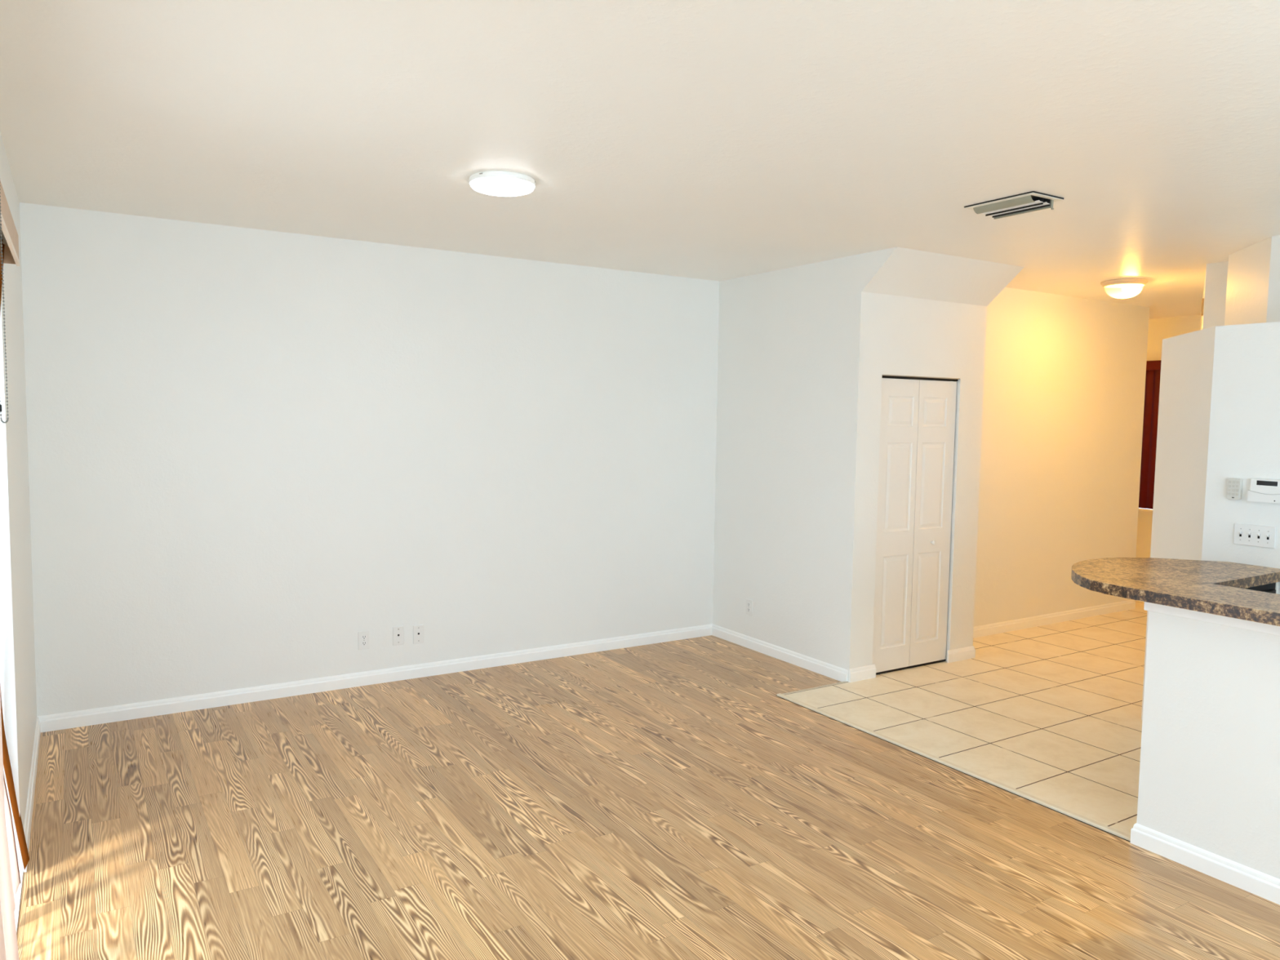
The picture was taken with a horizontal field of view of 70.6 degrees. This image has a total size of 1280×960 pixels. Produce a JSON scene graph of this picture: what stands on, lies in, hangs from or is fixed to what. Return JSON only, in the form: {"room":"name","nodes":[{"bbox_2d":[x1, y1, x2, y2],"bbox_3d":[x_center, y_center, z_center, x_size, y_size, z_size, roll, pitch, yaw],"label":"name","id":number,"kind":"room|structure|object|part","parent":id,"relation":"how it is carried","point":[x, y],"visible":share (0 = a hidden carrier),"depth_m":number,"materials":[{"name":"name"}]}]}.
{"room":"empty living room","nodes":[
{"label":"empty living room","id":0,"kind":"room"},
{"bbox_2d":[0,132,36,872],"bbox_3d":[-1.267,0.217,1.512,0.150,2.712,7.550,-2,5,-32],"label":"wall","id":1,"kind":"structure","parent":0,"point":[17,651],"depth_m":3.52,"materials":[{"name":"white paint"}]},
{"bbox_2d":[0,180,19,423],"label":"vertical blind","id":2,"kind":"object","parent":1,"relation":"attached to","point":[9,246],"depth_m":2.66,"materials":[{"name":"plastic"}]},
{"bbox_3d":[-1.536,-0.426,2.151,0.038,0.581,0.007,-2,5,-39],"label":"bead chain","id":3,"kind":"part","parent":2,"relation":"part of","materials":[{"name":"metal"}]},
{"bbox_2d":[0,684,29,959],"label":"sliding glass door","id":4,"kind":"structure","parent":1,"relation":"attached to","point":[8,937],"depth_m":2.71,"materials":[{"name":"plastic"}]},
{"bbox_2d":[11,871,22,933],"bbox_3d":[-1.805,0.487,2.391,0.154,2.090,1.870,-2,5,-32],"label":"door","id":5,"kind":"structure","parent":1,"relation":"in","point":[17,897],"depth_m":3.11,"materials":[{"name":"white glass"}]},
{"bbox_2d":[21,716,40,872],"bbox_3d":[-2.692,1.332,4.005,0.014,0.085,1.680,-2,5,-32],"label":"baseboard","id":6,"kind":"structure","parent":1,"relation":"attached to","point":[28,813],"depth_m":3.87,"materials":[{"name":"white wood"}]},
{"bbox_2d":[19,202,719,716],"bbox_3d":[-1.260,-0.100,5.867,4.489,2.712,0.150,-2,5,-32],"label":"wall","id":7,"kind":"structure","parent":0,"point":[252,453],"depth_m":5.43,"materials":[{"name":"white paint"}]},
{"bbox_2d":[358,630,369,649],"bbox_3d":[-1.706,0.991,5.583,0.070,0.114,0.008,-2,5,-32],"label":"wall outlet","id":8,"kind":"object","parent":7,"relation":"attached to","point":[363,636],"visible":1,"depth_m":5.58,"materials":[{"name":"white plastic"}]},
{"bbox_2d":[361,635,366,639],"bbox_3d":[-1.704,0.971,5.580,0.034,0.027,0.003,-2,5,-32],"label":"receptacle","id":9,"kind":"object","parent":8,"relation":"attached to","point":[363,637],"depth_m":5.58,"materials":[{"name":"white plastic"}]},
{"bbox_2d":[361,640,367,645],"bbox_3d":[-1.704,1.010,5.582,0.034,0.027,0.003,-2,5,-32],"label":"receptacle","id":10,"kind":"object","parent":8,"relation":"attached to","point":[363,642],"depth_m":5.58,"materials":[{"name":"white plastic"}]},
{"bbox_2d":[37,623,712,732],"bbox_3d":[-1.287,1.218,5.861,4.369,0.085,0.014,-2,5,-32],"label":"baseboard","id":11,"kind":"structure","parent":7,"relation":"attached to","point":[55,722],"depth_m":5.53,"materials":[{"name":"white wood"}]},
{"bbox_2d":[392,626,404,645],"bbox_3d":[-1.524,0.982,5.697,0.070,0.118,0.007,-2,5,-32],"label":"jack plate","id":12,"kind":"object","parent":7,"relation":"attached to","point":[397,632],"visible":1,"depth_m":5.69,"materials":[{"name":"white plastic"}]},
{"bbox_2d":[413,624,423,644],"bbox_3d":[-1.413,0.984,5.766,0.070,0.118,0.007,-2,5,-32],"label":"jack plate","id":13,"kind":"object","parent":7,"relation":"attached to","point":[418,630],"visible":1,"depth_m":5.76,"materials":[{"name":"white plastic"}]},
{"bbox_2d":[0,0,1279,319],"bbox_3d":[2.530,-1.350,4.295,9.619,0.120,8.750,-2,5,-32],"label":"ceiling","id":14,"kind":"structure","parent":0,"point":[719,140],"depth_m":3.15,"materials":[{"name":"paint"}]},
{"bbox_2d":[468,170,535,196],"bbox_3d":[-0.599,-1.283,3.937,0.288,0.053,0.288,-2,5,-32],"label":"ceiling light","id":15,"kind":"object","parent":14,"relation":"attached to","point":[495,183],"visible":1,"depth_m":3.85,"materials":[{"name":"white glass"}]},
{"bbox_2d":[964,191,1063,219],"bbox_3d":[1.739,-1.270,4.217,0.228,0.050,0.370,-2,5,-32],"label":"ceiling vent","id":16,"kind":"object","parent":14,"relation":"in","point":[1033,201],"visible":1,"depth_m":4.17,"materials":[{"name":"white metal"}]},
{"bbox_3d":[1.680,-1.274,4.180,0.035,0.029,0.305,-2,5,-32],"label":"blade","id":17,"kind":"part","parent":16,"relation":"part of","materials":[{"name":"paint"}]},
{"bbox_3d":[1.732,-1.271,4.213,0.030,0.007,0.305,-2,5,-32],"label":"blade","id":18,"kind":"part","parent":16,"relation":"part of","materials":[{"name":"white metal"}]},
{"bbox_3d":[1.740,-1.291,4.216,0.223,0.008,0.365,-2,5,-32],"label":"frame","id":19,"kind":"part","parent":16,"relation":"part of","materials":[{"name":"beige paint"}]},
{"bbox_2d":[985,197,1043,216],"bbox_3d":[1.746,-1.276,4.221,0.002,0.032,0.305,-2,5,-32],"label":"vent slat","id":20,"kind":"object","parent":16,"relation":"hanging from","point":[1041,199],"depth_m":4.19,"materials":[{"name":"white metal"}]},
{"bbox_3d":[1.776,-1.271,4.240,0.026,0.007,0.305,-2,5,-32],"label":"blade","id":21,"kind":"part","parent":16,"relation":"part of","materials":[{"name":"white metal"}]},
{"bbox_2d":[991,199,1049,217],"bbox_3d":[1.788,-1.277,4.247,0.002,0.033,0.305,-2,5,-32],"label":"vent slat","id":22,"kind":"object","parent":16,"relation":"hanging from","point":[1045,206],"depth_m":4.23,"materials":[{"name":"white metal"}]},
{"bbox_3d":[1.802,-1.274,4.256,0.010,0.038,0.305,-2,5,-32],"label":"blade","id":23,"kind":"part","parent":16,"relation":"part of","materials":[{"name":"paint"}]},
{"bbox_2d":[1100,278,1148,290],"bbox_3d":[3.510,-1.380,6.558,0.310,0.120,0.310,-2,5,-32],"label":"hall light","id":24,"kind":"object","parent":14,"relation":"attached to","point":[1127,284],"visible":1,"depth_m":6.50,"materials":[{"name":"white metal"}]},
{"bbox_3d":[3.543,-1.382,6.542,0.096,0.012,0.096,-2,5,-32],"label":"bulb","id":25,"kind":"part","parent":24,"relation":"part of","materials":[{"name":"white glass"}]},
{"bbox_2d":[16,635,1279,959],"bbox_3d":[1.288,1.516,3.148,5.889,0.058,7.430,-2,5,-32],"label":"floor","id":26,"kind":"structure","parent":0,"point":[661,801],"depth_m":3.61,"materials":[{"name":"brown wood"}]},
{"bbox_2d":[776,693,1130,841],"bbox_3d":[1.427,1.386,4.596,0.031,0.012,2.188,-2,5,-32],"label":"trim","id":27,"kind":"structure","parent":26,"relation":"on","point":[1075,815],"depth_m":4.33,"materials":[{"name":"beige wood"}]},
{"bbox_2d":[712,247,908,682],"bbox_3d":[1.086,-0.091,6.217,0.100,2.712,1.744,-2,5,-32],"label":"wall","id":28,"kind":"structure","parent":0,"point":[794,356],"depth_m":6.15,"materials":[{"name":"white paint"}]},
{"bbox_2d":[746,598,752,615],"bbox_3d":[0.800,0.932,6.622,0.008,0.114,0.070,-2,5,-32],"label":"wall outlet","id":29,"kind":"object","parent":28,"relation":"attached to","point":[748,602],"visible":1,"depth_m":6.62,"materials":[{"name":"white plastic"}]},
{"bbox_2d":[711,623,848,681],"bbox_3d":[0.941,1.211,6.405,0.014,0.085,1.454,-2,5,-32],"label":"baseboard","id":30,"kind":"structure","parent":28,"relation":"attached to","point":[838,673],"depth_m":6.31,"materials":[{"name":"white wood"}]},
{"bbox_2d":[782,681,848,694],"bbox_3d":[1.085,1.304,5.653,0.571,0.012,0.030,-2,5,-32],"label":"trim","id":31,"kind":"structure","parent":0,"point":[841,682],"depth_m":5.64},
{"bbox_2d":[860,293,986,666],"bbox_3d":[1.812,-0.079,6.196,1.109,2.712,0.381,-2,5,-32],"label":"wall","id":32,"kind":"structure","parent":0,"point":[911,336],"depth_m":6.08,"materials":[{"name":"white paint"}]},
{"bbox_2d":[872,374,959,675],"bbox_3d":[1.825,0.295,6.061,0.757,1.966,0.104,-2,5,-32],"label":"door","id":33,"kind":"structure","parent":32,"relation":"in","point":[917,424],"depth_m":6.04,"materials":[{"name":"white paint"}]},
{"bbox_2d":[873,248,1023,306],"bbox_3d":[1.978,-1.296,5.870,1.109,0.232,0.379,-2,5,-32],"label":"soffit","id":34,"kind":"structure","parent":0,"point":[920,274],"depth_m":5.80,"materials":[{"name":"white paint"}]},
{"bbox_2d":[785,600,1146,835],"bbox_3d":[3.779,1.339,6.067,5.566,0.060,7.250,-2,5,-32],"label":"floor tile","id":35,"kind":"structure","parent":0,"point":[1051,713],"depth_m":5.28,"materials":[{"name":"beige tile"}]},
{"bbox_2d":[1245,582,1275,593],"bbox_3d":[2.542,0.952,3.897,0.600,0.990,0.070,-2,5,-32],"label":"kitchen appliance","id":36,"kind":"object","parent":35,"relation":"on","point":[1269,588],"visible":0.1,"depth_m":3.95,"materials":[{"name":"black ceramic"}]},
{"bbox_3d":[2.554,0.915,3.867,0.570,0.850,0.012,-2,5,-32],"label":"panel","id":37,"kind":"part","parent":36,"relation":"part of","materials":[{"name":"metal"}]},
{"bbox_2d":[973,287,1149,626],"bbox_3d":[2.832,-0.131,7.128,3.828,2.712,0.120,-2,5,-32],"label":"wall","id":38,"kind":"structure","parent":0,"point":[1064,375],"depth_m":7.41,"materials":[{"name":"white paint"}]},
{"bbox_2d":[848,599,1135,682],"bbox_3d":[2.361,1.115,7.863,3.943,0.085,2.480,-2,5,-32],"label":"baseboard","id":39,"kind":"structure","parent":38,"relation":"attached to","point":[1062,616],"depth_m":7.28,"materials":[{"name":"white wood"}]},
{"bbox_2d":[1135,315,1200,557],"bbox_3d":[4.822,-0.272,9.469,0.150,2.712,2.420,-2,5,-32],"label":"wall","id":40,"kind":"structure","parent":0,"point":[1159,329],"depth_m":8.88,"materials":[{"name":"white paint"}]},
{"bbox_2d":[1138,507,1152,511],"bbox_3d":[4.898,-0.409,9.257,0.160,1.382,1.420,-2,5,-32],"label":"window","id":41,"kind":"structure","parent":40,"relation":"in","point":[1140,508],"depth_m":8.96,"materials":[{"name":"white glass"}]},
{"bbox_2d":[1138,360,1161,509],"bbox_3d":[4.836,-0.468,9.214,0.083,1.454,1.420,-2,5,-32],"label":"blind","id":42,"kind":"object","parent":40,"relation":"attached to","point":[1151,393],"visible":0.09,"depth_m":8.90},
{"bbox_2d":[1136,610,1279,879],"bbox_3d":[3.060,1.048,2.853,0.973,0.985,2.519,-2,5,-32],"label":"wall","id":43,"kind":"structure","parent":0,"point":[1209,780],"depth_m":3.39,"materials":[{"name":"white paint"}]},
{"bbox_2d":[1071,557,1279,626],"bbox_3d":[2.895,0.498,3.016,1.086,0.045,2.944,-2,5,-32],"label":"countertop","id":44,"kind":"structure","parent":43,"relation":"on","point":[1211,587],"depth_m":3.69,"materials":[{"name":"brown stone"}]},
{"bbox_2d":[1129,822,1279,904],"bbox_3d":[2.697,1.510,2.640,0.137,0.085,2.478,-2,5,-32],"label":"baseboard","id":45,"kind":"structure","parent":43,"relation":"attached to","point":[1264,886],"depth_m":3.40,"materials":[{"name":"white wood"}]},
{"bbox_2d":[1143,601,1279,635],"bbox_3d":[2.721,0.575,2.577,0.155,0.049,2.476,-2,5,-32],"label":"trim","id":46,"kind":"structure","parent":43,"relation":"attached to","point":[1215,619],"depth_m":3.36,"materials":[{"name":"white wood"}]},
{"bbox_2d":[1275,582,1279,594],"bbox_3d":[2.842,0.547,4.051,0.083,0.204,0.075,-2,5,-32],"label":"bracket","id":47,"kind":"object","parent":43,"relation":"attached to","point":[1277,584],"visible":0.02,"depth_m":4.01,"materials":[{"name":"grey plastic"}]},
{"bbox_2d":[1141,321,1279,719],"bbox_3d":[3.296,0.361,4.285,0.940,2.155,1.785,-2,5,-32],"label":"wall","id":48,"kind":"structure","parent":0,"point":[1219,420],"depth_m":4.28,"materials":[{"name":"white paint"}]},
{"bbox_2d":[1226,477,1243,500],"bbox_3d":[2.768,0.042,4.207,0.022,0.100,0.058,-2,5,-32],"label":"keypad","id":49,"kind":"object","parent":48,"relation":"attached to","point":[1234,488],"visible":1,"depth_m":4.20,"materials":[{"name":"grey plastic"}]},
{"bbox_2d":[1233,523,1275,548],"bbox_3d":[2.816,0.256,4.144,0.017,0.098,0.172,-2,5,-32],"label":"switch plate","id":50,"kind":"object","parent":48,"relation":"attached to","point":[1264,536],"visible":1,"depth_m":4.14,"materials":[{"name":"white plastic"}]},
{"bbox_2d":[1247,478,1279,503],"bbox_3d":[2.843,0.050,4.079,0.029,0.104,0.166,-2,5,-32],"label":"panel","id":51,"kind":"object","parent":48,"relation":"attached to","point":[1266,491],"visible":1,"depth_m":4.09,"materials":[{"name":"white plastic"}]},
{"bbox_2d":[1200,261,1228,329],"bbox_3d":[4.420,-0.105,7.079,0.320,2.712,3.519,3,5,28],"label":"wall column","id":52,"kind":"structure","parent":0,"point":[1215,289],"depth_m":5.74,"materials":[{"name":"white paint"}]},
{"bbox_2d":[1200,297,1204,315],"bbox_3d":[3.783,-1.163,6.077,0.013,0.110,0.060,3,5,31],"label":"door chime","id":53,"kind":"object","parent":52,"relation":"attached to","point":[1202,299],"visible":0.99,"depth_m":6.05,"materials":[{"name":"beige plastic"}]},
{"bbox_2d":[1224,236,1271,325],"bbox_3d":[3.552,0.015,5.256,0.175,2.712,0.582,2,4,14],"label":"wall","id":54,"kind":"structure","parent":0,"point":[1248,268],"depth_m":5.17,"materials":[{"name":"white paint"}]},
{"bbox_2d":[1266,235,1279,322],"bbox_3d":[4.589,0.177,3.230,0.135,2.712,4.257,-2,5,-32],"label":"wall","id":55,"kind":"structure","parent":0,"point":[1273,295],"depth_m":4.89,"materials":[{"name":"white paint"}]}
]}

